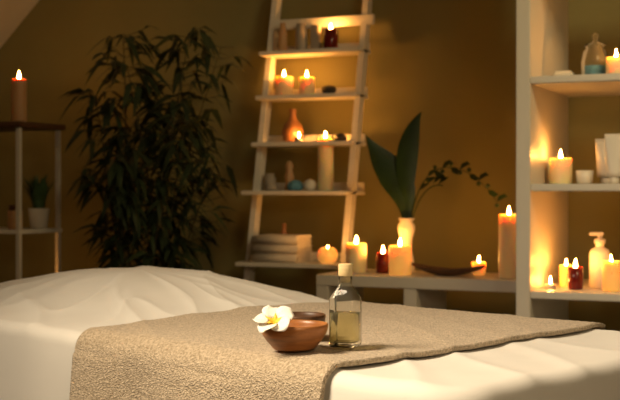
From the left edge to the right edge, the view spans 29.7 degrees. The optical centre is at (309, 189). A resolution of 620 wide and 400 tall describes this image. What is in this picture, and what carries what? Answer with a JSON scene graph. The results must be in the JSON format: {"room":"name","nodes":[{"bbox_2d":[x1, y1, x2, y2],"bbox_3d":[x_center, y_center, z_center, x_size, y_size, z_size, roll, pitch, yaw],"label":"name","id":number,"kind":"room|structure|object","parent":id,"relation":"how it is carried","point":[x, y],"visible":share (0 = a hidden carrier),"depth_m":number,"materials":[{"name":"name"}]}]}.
{"room":"spa","nodes":[
{"label":"spa","id":0,"kind":"room"},
{"bbox_2d":[0,0,38,47],"bbox_3d":[-2.877,-0.850,2.967,1.670,1.580,6.600,0,0,24],"label":"ceiling","id":1,"kind":"structure","parent":0,"point":[12,12],"depth_m":5.87,"materials":[{"name":"paint"}]},
{"bbox_2d":[0,0,619,330],"bbox_3d":[0.801,-0.310,4.996,6.800,2.700,0.100,0,0,24],"label":"wall","id":2,"kind":"structure","parent":0,"point":[451,62],"depth_m":5.25,"materials":[{"name":"brown paint"}]},
{"bbox_3d":[-0.561,1.090,1.936,6.800,0.100,6.800,0,0,24],"label":"floor","id":3,"kind":"structure","parent":0,"visible":0},
{"bbox_2d":[0,121,65,279],"bbox_3d":[-1.461,0.372,5.286,0.630,1.335,0.330,0,0,24],"label":"rack","id":4,"kind":"object","parent":3,"relation":"on","point":[18,127],"visible":0.66,"depth_m":5.12,"materials":[{"name":"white wood"}]},
{"bbox_2d":[7,205,22,228],"bbox_3d":[-1.293,0.118,5.135,0.066,0.107,0.066,0,0,24],"label":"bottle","id":5,"kind":"object","parent":4,"relation":"in","point":[11,213],"visible":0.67,"depth_m":5.11,"materials":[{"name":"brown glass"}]},
{"bbox_2d":[11,72,26,121],"bbox_3d":[-1.296,-0.413,5.218,0.068,0.235,0.068,0,0,10],"label":"pillar candle","id":6,"kind":"object","parent":4,"relation":"on","point":[18,85],"visible":0.88,"depth_m":5.19,"materials":[{"name":"beige wax"}]},
{"bbox_2d":[23,174,54,228],"bbox_3d":[-1.217,0.049,5.247,0.169,0.246,0.140,0,0,24],"label":"potted herb","id":7,"kind":"object","parent":4,"relation":"on","point":[38,215],"visible":1,"depth_m":5.22,"materials":[{"name":"green plant"}]},
{"bbox_2d":[57,26,252,270],"bbox_3d":[-0.715,0.158,5.041,0.770,1.763,0.705,0,0,28],"label":"bamboo","id":8,"kind":"object","parent":3,"relation":"on","point":[120,193],"visible":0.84,"depth_m":5.00,"materials":[{"name":"plant"}]},
{"bbox_2d":[235,0,374,281],"bbox_3d":[-0.017,0.040,5.017,0.503,2.000,0.500,0,0,24],"label":"ladder shelf","id":9,"kind":"object","parent":3,"relation":"on","point":[358,93],"visible":0.7,"depth_m":5.07,"materials":[{"name":"white paint"}]},
{"bbox_2d":[264,173,275,190],"bbox_3d":[-0.175,-0.035,5.102,0.054,0.075,0.054,0,0,24],"label":"jar","id":10,"kind":"object","parent":9,"relation":"on","point":[269,177],"visible":0.66,"depth_m":5.08,"materials":[{"name":"grey ceramic"}]},
{"bbox_2d":[265,183,277,190],"bbox_3d":[-0.166,-0.015,5.011,0.056,0.034,0.056,0,0,24],"label":"ball","id":11,"kind":"object","parent":9,"relation":"on","point":[268,187],"visible":1,"depth_m":4.99,"materials":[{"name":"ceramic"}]},
{"bbox_2d":[250,234,311,262],"bbox_3d":[-0.118,0.248,4.978,0.216,0.114,0.181,0,0,24],"label":"folded towels","id":12,"kind":"object","parent":9,"relation":"on","point":[274,248],"visible":1,"depth_m":4.91,"materials":[{"name":"beige fabric"}]},
{"bbox_2d":[281,223,287,233],"bbox_3d":[-0.113,0.225,5.106,0.040,0.160,0.040,0,0,24],"label":"flask","id":13,"kind":"object","parent":12,"relation":"on","point":[284,231],"visible":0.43,"depth_m":5.10,"materials":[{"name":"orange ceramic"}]},
{"bbox_2d":[278,23,286,50],"bbox_3d":[-0.120,-0.674,5.176,0.040,0.128,0.040,0,0,24],"label":"lotion bottle","id":14,"kind":"object","parent":9,"relation":"on","point":[282,34],"visible":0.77,"depth_m":5.16,"materials":[{"name":"brown plastic"}]},
{"bbox_2d":[275,72,292,94],"bbox_3d":[-0.114,-0.471,5.152,0.080,0.114,0.080,0,0,3],"label":"pillar candle","id":15,"kind":"object","parent":9,"relation":"in","point":[283,84],"visible":0.9,"depth_m":5.12,"materials":[{"name":"beige wax"}]},
{"bbox_2d":[284,161,293,190],"bbox_3d":[-0.090,-0.062,5.097,0.044,0.130,0.044,0,0,24],"label":"wooden massager","id":16,"kind":"object","parent":9,"relation":"on","point":[289,176],"visible":0.73,"depth_m":5.08,"materials":[{"name":"brown wood"}]},
{"bbox_2d":[281,109,303,141],"bbox_3d":[-0.075,-0.281,5.118,0.100,0.147,0.100,0,0,24],"label":"vase","id":17,"kind":"object","parent":9,"relation":"on","point":[292,127],"visible":0.87,"depth_m":5.09,"materials":[{"name":"ceramic"}]},
{"bbox_2d":[287,180,302,190],"bbox_3d":[-0.064,-0.021,5.020,0.072,0.046,0.072,0,0,24],"label":"ball","id":18,"kind":"object","parent":9,"relation":"on","point":[294,185],"visible":1,"depth_m":5.00,"materials":[{"name":"teal"}]},
{"bbox_2d":[294,134,303,141],"bbox_3d":[-0.047,-0.229,5.032,0.040,0.042,0.040,0,0,24],"label":"tealight candle","id":19,"kind":"object","parent":9,"relation":"on","point":[295,139],"visible":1,"depth_m":5.02,"materials":[{"name":"wax"}]},
{"bbox_2d":[295,23,307,49],"bbox_3d":[-0.038,-0.670,5.140,0.054,0.120,0.054,0,0,24],"label":"toiletry bottle","id":20,"kind":"object","parent":9,"relation":"on","point":[301,32],"visible":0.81,"depth_m":5.12,"materials":[{"name":"grey ceramic"}]},
{"bbox_2d":[299,71,314,93],"bbox_3d":[-0.014,-0.467,5.107,0.068,0.107,0.068,0,0,-28],"label":"pillar candle","id":21,"kind":"object","parent":9,"relation":"in","point":[306,84],"visible":0.92,"depth_m":5.08,"materials":[{"name":"beige wax"}]},
{"bbox_2d":[304,179,315,190],"bbox_3d":[0.000,-0.022,5.003,0.052,0.050,0.052,0,0,24],"label":"ball","id":22,"kind":"object","parent":9,"relation":"on","point":[309,185],"visible":1,"depth_m":4.98,"materials":[{"name":"white ceramic"}]},
{"bbox_2d":[310,25,320,48],"bbox_3d":[0.026,-0.665,5.122,0.040,0.110,0.036,0,0,24],"label":"soap box","id":23,"kind":"object","parent":9,"relation":"on","point":[315,30],"visible":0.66,"depth_m":5.11,"materials":[{"name":"grey cardboard"}]},
{"bbox_2d":[318,131,333,190],"bbox_3d":[0.067,-0.125,5.006,0.068,0.254,0.068,0,0,-20],"label":"pillar candle","id":24,"kind":"object","parent":9,"relation":"in","point":[325,152],"visible":0.98,"depth_m":4.98,"materials":[{"name":"beige wax"}]},
{"bbox_2d":[319,134,332,137],"bbox_3d":[0.068,-0.224,5.071,0.062,0.032,0.062,0,0,24],"label":"candle","id":25,"kind":"object","parent":9,"relation":"on","point":[322,135],"visible":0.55,"depth_m":5.05,"materials":[{"name":"yellow wax"}]},
{"bbox_2d":[317,246,337,263],"bbox_3d":[0.073,0.267,4.860,0.086,0.075,0.086,0,0,24],"label":"candle","id":26,"kind":"object","parent":9,"relation":"on","point":[326,255],"visible":1,"depth_m":4.83,"materials":[{"name":"wax"}]},
{"bbox_2d":[321,85,336,92],"bbox_3d":[0.082,-0.434,5.076,0.068,0.042,0.068,0,0,24],"label":"stone","id":27,"kind":"object","parent":9,"relation":"on","point":[328,88],"visible":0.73,"depth_m":5.05,"materials":[{"name":"black stone"}]},
{"bbox_2d":[323,24,337,47],"bbox_3d":[0.090,-0.667,5.083,0.066,0.112,0.066,0,0,24],"label":"jar candle","id":28,"kind":"object","parent":9,"relation":"in","point":[330,36],"visible":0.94,"depth_m":5.05,"materials":[{"name":"red glass"}]},
{"bbox_2d":[333,133,346,140],"bbox_3d":[0.129,-0.226,5.011,0.060,0.036,0.060,0,0,24],"label":"stone","id":29,"kind":"object","parent":9,"relation":"on","point":[340,136],"visible":0.88,"depth_m":4.99,"materials":[{"name":"black stone"}]},
{"bbox_2d":[0,266,619,399],"bbox_3d":[-0.185,0.619,2.652,2.029,0.840,0.905,0,0,45],"label":"massage table","id":30,"kind":"object","parent":3,"relation":"on","point":[43,318],"visible":0.57,"depth_m":2.42,"materials":[{"name":"fabric"}]},
{"bbox_2d":[69,300,605,399],"bbox_3d":[0.064,0.524,2.382,0.696,0.520,0.884,0,0,45],"label":"bath towel","id":31,"kind":"object","parent":30,"relation":"on","point":[219,355],"visible":0.82,"depth_m":2.19,"materials":[{"name":"fabric"}]},
{"bbox_2d":[260,319,327,350],"bbox_3d":[-0.028,0.250,2.010,0.118,0.044,0.118,0,0,24],"label":"wooden bowl","id":32,"kind":"object","parent":31,"relation":"on","point":[300,335],"visible":0.84,"depth_m":1.97,"materials":[{"name":"brown wood"}]},
{"bbox_2d":[253,305,293,332],"bbox_3d":[-0.059,0.217,1.966,0.066,0.042,0.062,0,0,-26],"label":"flower","id":33,"kind":"object","parent":32,"relation":"on","point":[274,318],"visible":1,"depth_m":1.97,"materials":[{"name":"white plant"}]},
{"bbox_2d":[292,312,325,321],"bbox_3d":[-0.017,0.250,2.148,0.092,0.044,0.092,0,0,24],"label":"wooden bowl","id":34,"kind":"object","parent":31,"relation":"on","point":[318,316],"visible":0.16,"depth_m":2.17,"materials":[{"name":"brown wood"}]},
{"bbox_2d":[329,263,360,347],"bbox_3d":[0.062,0.200,2.041,0.048,0.144,0.048,0,0,20],"label":"oil bottle","id":35,"kind":"object","parent":31,"relation":"on","point":[344,269],"visible":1,"depth_m":2.04,"materials":[{"name":"clear glass"}]},
{"bbox_2d":[316,269,515,308],"bbox_3d":[0.483,0.682,4.503,0.840,0.715,0.380,0,0,24],"label":"bench","id":36,"kind":"object","parent":3,"relation":"on","point":[423,289],"visible":0.28,"depth_m":4.39,"materials":[{"name":"white paint"}]},
{"bbox_2d":[346,236,366,272],"bbox_3d":[0.183,0.252,4.615,0.082,0.144,0.082,0,0,4],"label":"pillar candle","id":37,"kind":"object","parent":36,"relation":"on","point":[356,253],"visible":0.94,"depth_m":4.58,"materials":[{"name":"beige wax"}]},
{"bbox_2d":[376,247,388,273],"bbox_3d":[0.285,0.271,4.574,0.058,0.108,0.058,0,0,24],"label":"jar candle","id":38,"kind":"object","parent":36,"relation":"on","point":[382,258],"visible":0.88,"depth_m":4.55,"materials":[{"name":"red glass"}]},
{"bbox_2d":[389,239,410,274],"bbox_3d":[0.345,0.254,4.488,0.086,0.141,0.086,0,0,30],"label":"pillar candle","id":39,"kind":"object","parent":36,"relation":"on","point":[399,255],"visible":1,"depth_m":4.45,"materials":[{"name":"wax"}]},
{"bbox_2d":[366,112,506,272],"bbox_3d":[0.492,0.009,4.565,0.579,0.631,0.068,0,0,24],"label":"flower vase","id":40,"kind":"object","parent":36,"relation":"on","point":[396,175],"visible":0.95,"depth_m":4.62,"materials":[{"name":"white ceramic"}]},
{"bbox_2d":[412,263,485,275],"bbox_3d":[0.522,0.301,4.431,0.290,0.046,0.104,0,0,24],"label":"dish","id":41,"kind":"object","parent":36,"relation":"on","point":[430,269],"visible":1,"depth_m":4.40,"materials":[{"name":"brown wood"}]},
{"bbox_2d":[471,257,486,274],"bbox_3d":[0.646,0.288,4.474,0.058,0.074,0.058,0,0,24],"label":"votive candle","id":42,"kind":"object","parent":36,"relation":"on","point":[476,263],"visible":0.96,"depth_m":4.45,"materials":[{"name":"wax"}]},
{"bbox_2d":[499,208,515,278],"bbox_3d":[0.733,0.192,4.315,0.076,0.264,0.076,0,0,11],"label":"pillar candle","id":43,"kind":"object","parent":36,"relation":"on","point":[507,222],"visible":0.86,"depth_m":4.28,"materials":[{"name":"beige wax"}]},
{"bbox_2d":[516,0,619,319],"bbox_3d":[1.227,-0.125,3.997,0.910,2.330,0.620,0,0,24],"label":"shelving unit","id":44,"kind":"object","parent":3,"relation":"on","point":[541,25],"visible":0.63,"depth_m":3.98,"materials":[{"name":"white paint"}]},
{"bbox_2d":[544,276,555,288],"bbox_3d":[0.820,0.314,3.992,0.040,0.042,0.040,0,0,24],"label":"tealight candle","id":45,"kind":"object","parent":44,"relation":"on","point":[550,285],"visible":1,"depth_m":3.98,"materials":[{"name":"wax"}]},
{"bbox_2d":[549,149,571,183],"bbox_3d":[0.864,-0.080,4.038,0.078,0.119,0.078,0,0,0],"label":"pillar candle","id":46,"kind":"object","parent":44,"relation":"in","point":[560,169],"visible":0.96,"depth_m":4.00,"materials":[{"name":"beige wax"}]},
{"bbox_2d":[553,70,573,75],"bbox_3d":[0.875,-0.394,4.044,0.070,0.034,0.040,0,0,24],"label":"soap bar","id":47,"kind":"object","parent":44,"relation":"on","point":[557,73],"visible":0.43,"depth_m":4.03,"materials":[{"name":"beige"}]},
{"bbox_2d":[559,260,572,286],"bbox_3d":[0.890,0.288,4.070,0.048,0.095,0.048,0,0,-7],"label":"pillar candle","id":48,"kind":"object","parent":44,"relation":"in","point":[563,269],"visible":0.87,"depth_m":4.05,"materials":[{"name":"wax"}]},
{"bbox_2d":[568,259,582,289],"bbox_3d":[0.897,0.284,3.957,0.052,0.104,0.052,0,0,24],"label":"jar candle","id":49,"kind":"object","parent":44,"relation":"on","point":[575,274],"visible":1,"depth_m":3.94,"materials":[{"name":"red glass"}]},
{"bbox_2d":[576,170,593,183],"bbox_3d":[0.932,-0.043,3.974,0.060,0.046,0.060,0,0,24],"label":"ceramic cup","id":50,"kind":"object","parent":44,"relation":"on","point":[582,176],"visible":1,"depth_m":3.95,"materials":[{"name":"white ceramic"}]},
{"bbox_2d":[581,33,607,74],"bbox_3d":[0.972,-0.455,3.990,0.094,0.157,0.094,0,0,24],"label":"glass jar","id":51,"kind":"object","parent":44,"relation":"on","point":[588,69],"visible":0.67,"depth_m":3.96,"materials":[{"name":"clear glass"}]},
{"bbox_2d":[589,232,610,287],"bbox_3d":[1.001,0.240,4.043,0.072,0.190,0.072,0,0,7],"label":"pump bottle","id":52,"kind":"object","parent":44,"relation":"on","point":[598,254],"visible":0.9,"depth_m":4.02,"materials":[{"name":"white plastic"}]},
{"bbox_2d":[595,139,608,183],"bbox_3d":[1.015,-0.098,4.014,0.059,0.155,0.059,0,0,41],"label":"tube","id":53,"kind":"object","parent":44,"relation":"on","point":[600,143],"visible":0.49,"depth_m":4.00,"materials":[{"name":"white plastic"}]},
{"bbox_2d":[602,255,619,291],"bbox_3d":[1.000,0.275,3.889,0.060,0.120,0.060,0,0,-32],"label":"pillar candle","id":54,"kind":"object","parent":44,"relation":"in","point":[610,268],"visible":1,"depth_m":3.86,"materials":[{"name":"wax"}]},
{"bbox_2d":[604,134,619,183],"bbox_3d":[1.004,-0.103,3.866,0.049,0.165,0.049,0,0,-38],"label":"tube","id":55,"kind":"object","parent":44,"relation":"on","point":[612,141],"visible":1,"depth_m":3.86,"materials":[{"name":"white plastic"}]},
{"bbox_2d":[606,49,619,73],"bbox_3d":[1.020,-0.424,3.902,0.068,0.094,0.068,0,0,-35],"label":"pillar candle","id":56,"kind":"object","parent":44,"relation":"in","point":[612,63],"visible":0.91,"depth_m":3.88,"materials":[{"name":"beige wax"}]}
]}

